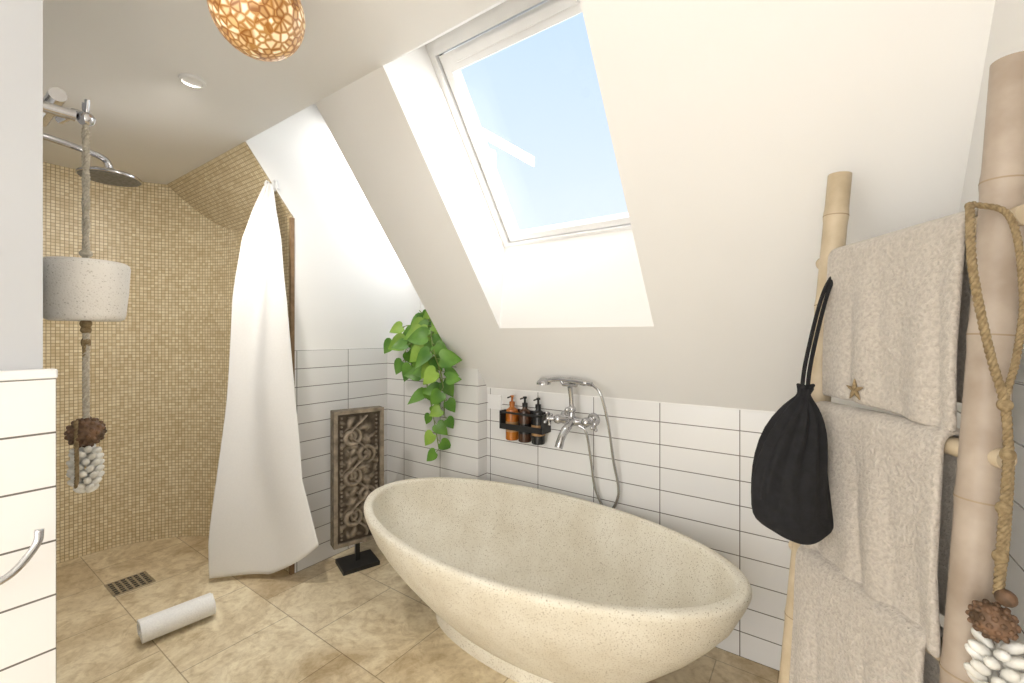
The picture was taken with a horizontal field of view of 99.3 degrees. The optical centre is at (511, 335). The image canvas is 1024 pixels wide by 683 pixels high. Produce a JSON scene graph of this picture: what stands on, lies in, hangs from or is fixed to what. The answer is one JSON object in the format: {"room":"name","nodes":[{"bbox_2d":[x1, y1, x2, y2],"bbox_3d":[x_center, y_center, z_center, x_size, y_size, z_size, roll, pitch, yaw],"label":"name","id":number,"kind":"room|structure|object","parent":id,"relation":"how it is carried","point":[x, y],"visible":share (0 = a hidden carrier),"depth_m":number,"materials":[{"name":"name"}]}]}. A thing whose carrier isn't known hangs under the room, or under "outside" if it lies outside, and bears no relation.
{"room":"bathroom","nodes":[
{"label":"bathroom","id":0,"kind":"room"},
{"bbox_2d":[0,0,42,370],"bbox_3d":[-2.255,0.162,1.069,2.520,2.276,1.165,0,0,35],"label":"wall","id":1,"kind":"structure","parent":0,"point":[21,21],"depth_m":0.80,"materials":[{"name":"grey paint"}]},
{"bbox_2d":[43,87,67,126],"bbox_3d":[-1.301,-0.630,1.175,0.240,0.064,0.103,0,0,35],"label":"shower valve","id":2,"kind":"object","parent":1,"relation":"attached to","point":[55,95],"visible":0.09,"depth_m":1.14,"materials":[{"name":"silver metal"}]},
{"bbox_2d":[43,99,130,492],"bbox_3d":[-0.998,-0.089,1.017,0.172,0.902,0.195,0,0,-25],"label":"hanging lamp","id":3,"kind":"object","parent":1,"relation":"attached to","point":[87,290],"visible":0.98,"depth_m":0.98,"materials":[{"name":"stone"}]},
{"bbox_2d":[43,133,142,186],"bbox_3d":[-1.829,-0.738,1.777,0.216,0.104,0.503,0,0,30],"label":"shower head","id":4,"kind":"object","parent":1,"relation":"attached to","point":[108,175],"visible":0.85,"depth_m":1.86},
{"bbox_2d":[0,378,55,682],"bbox_3d":[-1.298,0.690,0.408,0.246,1.220,1.179,0,0,35],"label":"wall","id":5,"kind":"structure","parent":0,"point":[27,407],"depth_m":0.79,"materials":[{"name":"white tile"}]},
{"bbox_2d":[0,528,43,584],"bbox_3d":[-0.878,0.382,0.713,0.141,0.086,0.066,0,0,-26],"label":"robe hook","id":6,"kind":"object","parent":5,"relation":"attached to","point":[38,533],"visible":1,"depth_m":0.74,"materials":[{"name":"silver metal"}]},
{"bbox_2d":[0,368,57,380],"bbox_3d":[-1.206,0.071,0.345,0.028,0.018,1.181,0,0,35],"label":"cap","id":7,"kind":"object","parent":5,"relation":"on","point":[28,374],"visible":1,"depth_m":0.79,"materials":[{"name":"white paint"}]},
{"bbox_2d":[43,162,292,571],"bbox_3d":[-2.082,0.162,2.596,1.704,2.276,0.661,0,0,-7],"label":"wall","id":8,"kind":"structure","parent":0,"point":[158,383],"depth_m":2.75,"materials":[{"name":"tile"}]},
{"bbox_2d":[167,142,292,230],"bbox_3d":[-1.772,-0.840,2.656,1.250,0.372,0.281,0,0,35],"label":"slope","id":9,"kind":"object","parent":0,"point":[225,189],"depth_m":2.52,"materials":[{"name":"beige tile"}]},
{"bbox_2d":[43,0,501,184],"bbox_3d":[-1.817,-1.210,0.307,4.110,0.470,3.619,0,0,35],"label":"ceiling","id":10,"kind":"structure","parent":0,"point":[124,57],"depth_m":1.59,"materials":[{"name":"white paint"}]},
{"bbox_2d":[178,73,206,87],"bbox_3d":[-1.219,-0.970,1.659,0.090,0.010,0.090,0,0,35],"label":"ceiling spotlight","id":11,"kind":"object","parent":10,"relation":"attached to","point":[190,80],"depth_m":1.65,"materials":[{"name":"white metal"}]},
{"bbox_2d":[207,0,304,61],"bbox_3d":[-0.642,-0.844,1.100,0.216,0.262,0.216,0,0,35],"label":"pendant lamp","id":12,"kind":"object","parent":10,"relation":"hanging from","point":[262,30],"visible":1,"depth_m":1.05,"materials":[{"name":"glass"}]},
{"bbox_2d":[208,179,318,578],"bbox_3d":[-1.287,0.221,2.311,0.590,2.098,0.138,0,0,2],"label":"shower curtain","id":13,"kind":"object","parent":10,"relation":"hanging from","point":[261,522],"visible":1,"depth_m":2.28,"materials":[{"name":"white fabric"}]},
{"bbox_2d":[245,104,420,349],"bbox_3d":[-1.025,-0.100,2.708,0.094,2.800,1.219,0,0,35],"label":"wall","id":14,"kind":"structure","parent":0,"point":[351,285],"depth_m":2.56,"materials":[{"name":"white paint"}]},
{"bbox_2d":[289,217,294,574],"bbox_3d":[-1.203,0.327,2.377,0.019,1.946,0.022,0,0,35],"label":"trim","id":15,"kind":"structure","parent":14,"relation":"attached to","point":[291,220],"depth_m":2.37,"materials":[{"name":"brown wood"}]},
{"bbox_3d":[-0.496,0.074,2.844,0.615,0.012,0.310,0,0,35],"label":"trim","id":16,"kind":"structure","parent":14,"relation":"on","visible":0},
{"bbox_2d":[384,309,461,460],"bbox_3d":[-0.504,0.254,2.534,0.435,0.957,0.604,0,0,-20],"label":"pothos plant","id":17,"kind":"object","parent":16,"relation":"on","point":[421,336],"visible":0.83,"depth_m":2.47,"materials":[{"name":"green plant"}]},
{"bbox_2d":[295,348,386,572],"bbox_3d":[-1.013,0.690,2.640,0.008,1.220,0.627,0,0,35],"label":"wall","id":18,"kind":"structure","parent":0,"point":[332,379],"depth_m":2.52,"materials":[{"name":"white tile"}]},
{"bbox_2d":[56,536,778,682],"bbox_3d":[-1.467,1.350,0.808,4.110,0.100,4.840,0,0,35],"label":"floor","id":19,"kind":"structure","parent":0,"point":[316,623],"depth_m":1.91,"materials":[{"name":"tile"}]},
{"bbox_2d":[104,571,155,596],"bbox_3d":[-2.003,1.298,2.282,0.170,0.005,0.170,0,0,35],"label":"floor drain","id":20,"kind":"object","parent":19,"relation":"on","point":[127,584],"visible":1,"depth_m":2.28,"materials":[{"name":"silver metal"}]},
{"bbox_2d":[137,593,215,643],"bbox_3d":[-1.477,1.239,1.924,0.104,0.102,0.270,0,0,41],"label":"rolled towel","id":21,"kind":"object","parent":19,"relation":"on","point":[158,624],"visible":1,"depth_m":1.89,"materials":[{"name":"white fabric"}]},
{"bbox_2d":[330,406,383,575],"bbox_3d":[-0.881,0.858,2.482,0.278,0.885,0.170,0,0,-36],"label":"wood panel","id":22,"kind":"object","parent":19,"relation":"on","point":[356,434],"visible":0.84,"depth_m":2.43,"materials":[{"name":"wood"}]},
{"bbox_2d":[364,477,751,682],"bbox_3d":[0.033,1.035,1.790,1.680,0.530,0.841,0,0,35],"label":"bathtub","id":23,"kind":"object","parent":19,"relation":"on","point":[535,585],"visible":1,"depth_m":1.68,"materials":[{"name":"beige stone"}]},
{"bbox_2d":[778,51,1023,682],"bbox_3d":[0.719,0.433,0.881,0.213,1.739,0.451,0,0,2],"label":"ladder","id":24,"kind":"object","parent":19,"relation":"on","point":[976,492],"visible":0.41,"depth_m":0.68,"materials":[{"name":"beige wood"}]},
{"bbox_2d":[751,276,833,544],"bbox_3d":[0.690,0.125,1.002,0.307,0.660,0.112,0,0,-20],"label":"drawstring bag","id":25,"kind":"object","parent":24,"relation":"hanging from","point":[790,491],"visible":0.87,"depth_m":0.94,"materials":[{"name":"black fabric"}]},
{"bbox_2d":[789,545,942,682],"bbox_3d":[0.707,0.794,0.891,0.119,0.600,0.327,0,0,0],"label":"bath towel","id":26,"kind":"object","parent":24,"relation":"on","point":[841,634],"visible":0.89,"depth_m":0.88,"materials":[{"name":"beige fabric"}]},
{"bbox_2d":[804,401,959,657],"bbox_3d":[0.743,0.343,0.884,0.099,0.377,0.345,0,0,0],"label":"bath towel","id":27,"kind":"object","parent":24,"relation":"hanging from","point":[891,478],"visible":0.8,"depth_m":0.81,"materials":[{"name":"beige fabric"}]},
{"bbox_2d":[822,208,977,431],"bbox_3d":[0.775,-0.026,0.883,0.092,0.374,0.325,0,0,1],"label":"bath towel","id":28,"kind":"object","parent":24,"relation":"on","point":[896,317],"visible":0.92,"depth_m":0.83,"materials":[{"name":"beige fabric"}]},
{"bbox_2d":[846,379,862,399],"bbox_3d":[0.730,0.113,0.926,0.010,0.044,0.046,0,0,-3],"label":"starfish ornament","id":29,"kind":"object","parent":28,"relation":"attached to","point":[854,389],"visible":1,"depth_m":0.92,"materials":[{"name":"wicker"}]},
{"bbox_2d":[963,201,1023,682],"bbox_3d":[0.709,0.165,0.636,0.094,0.753,0.067,0,0,-43],"label":"decoration","id":30,"kind":"object","parent":24,"relation":"attached to","point":[989,620],"visible":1,"depth_m":0.63,"materials":[{"name":"fabric"}]},
{"bbox_2d":[387,348,486,483],"bbox_3d":[-0.411,0.690,2.812,0.780,1.220,0.345,0,0,35],"label":"wall","id":31,"kind":"structure","parent":0,"point":[407,452],"depth_m":2.64,"materials":[{"name":"white tile"}]},
{"bbox_2d":[488,394,501,409],"bbox_3d":[-0.097,0.375,2.472,0.095,0.080,0.013,0,0,35],"label":"wall outlet","id":32,"kind":"object","parent":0,"point":[494,401],"depth_m":2.47,"materials":[{"name":"white plastic"}]},
{"bbox_2d":[487,388,790,670],"bbox_3d":[0.696,0.800,2.013,1.950,1.000,0.144,0,0,35],"label":"wall","id":33,"kind":"structure","parent":0,"point":[686,470],"depth_m":1.90,"materials":[{"name":"white tile"}]},
{"bbox_2d":[499,395,550,444],"bbox_3d":[0.068,0.440,2.311,0.270,0.240,0.088,0,0,35],"label":"rack","id":34,"kind":"object","parent":33,"relation":"attached to","point":[524,425],"visible":1,"depth_m":2.28,"materials":[{"name":"metal"}]},
{"bbox_2d":[536,377,619,508],"bbox_3d":[0.296,0.520,2.072,0.399,0.643,0.218,0,0,35],"label":"mixer tap","id":35,"kind":"object","parent":33,"relation":"attached to","point":[567,416],"visible":0.98,"depth_m":2.07,"materials":[{"name":"silver metal"}]},
{"bbox_2d":[315,0,994,416],"bbox_3d":[0.355,-0.573,1.667,2.110,1.746,1.101,0,0,35],"label":"ceiling","id":36,"kind":"structure","parent":0,"point":[729,121],"depth_m":1.36,"materials":[{"name":"white paint"}]},
{"bbox_2d":[425,0,631,246],"bbox_3d":[0.139,-0.833,1.775,0.758,0.776,0.618,0,0,35],"label":"window","id":37,"kind":"structure","parent":36,"relation":"attached to","point":[511,22],"depth_m":1.79,"materials":[{"name":"white paint"}]},
{"bbox_2d":[939,0,1023,674],"bbox_3d":[0.136,0.150,-0.388,0.112,2.300,4.720,0,0,35],"label":"wall","id":38,"kind":"structure","parent":0,"point":[1006,37],"depth_m":0.77,"materials":[{"name":"white paint"}]},
{"label":"outside","id":39,"kind":"structure","parent":0,"visible":0},
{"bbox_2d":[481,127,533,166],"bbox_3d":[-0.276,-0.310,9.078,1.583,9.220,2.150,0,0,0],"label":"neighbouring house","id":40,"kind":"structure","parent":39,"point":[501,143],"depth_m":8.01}
]}

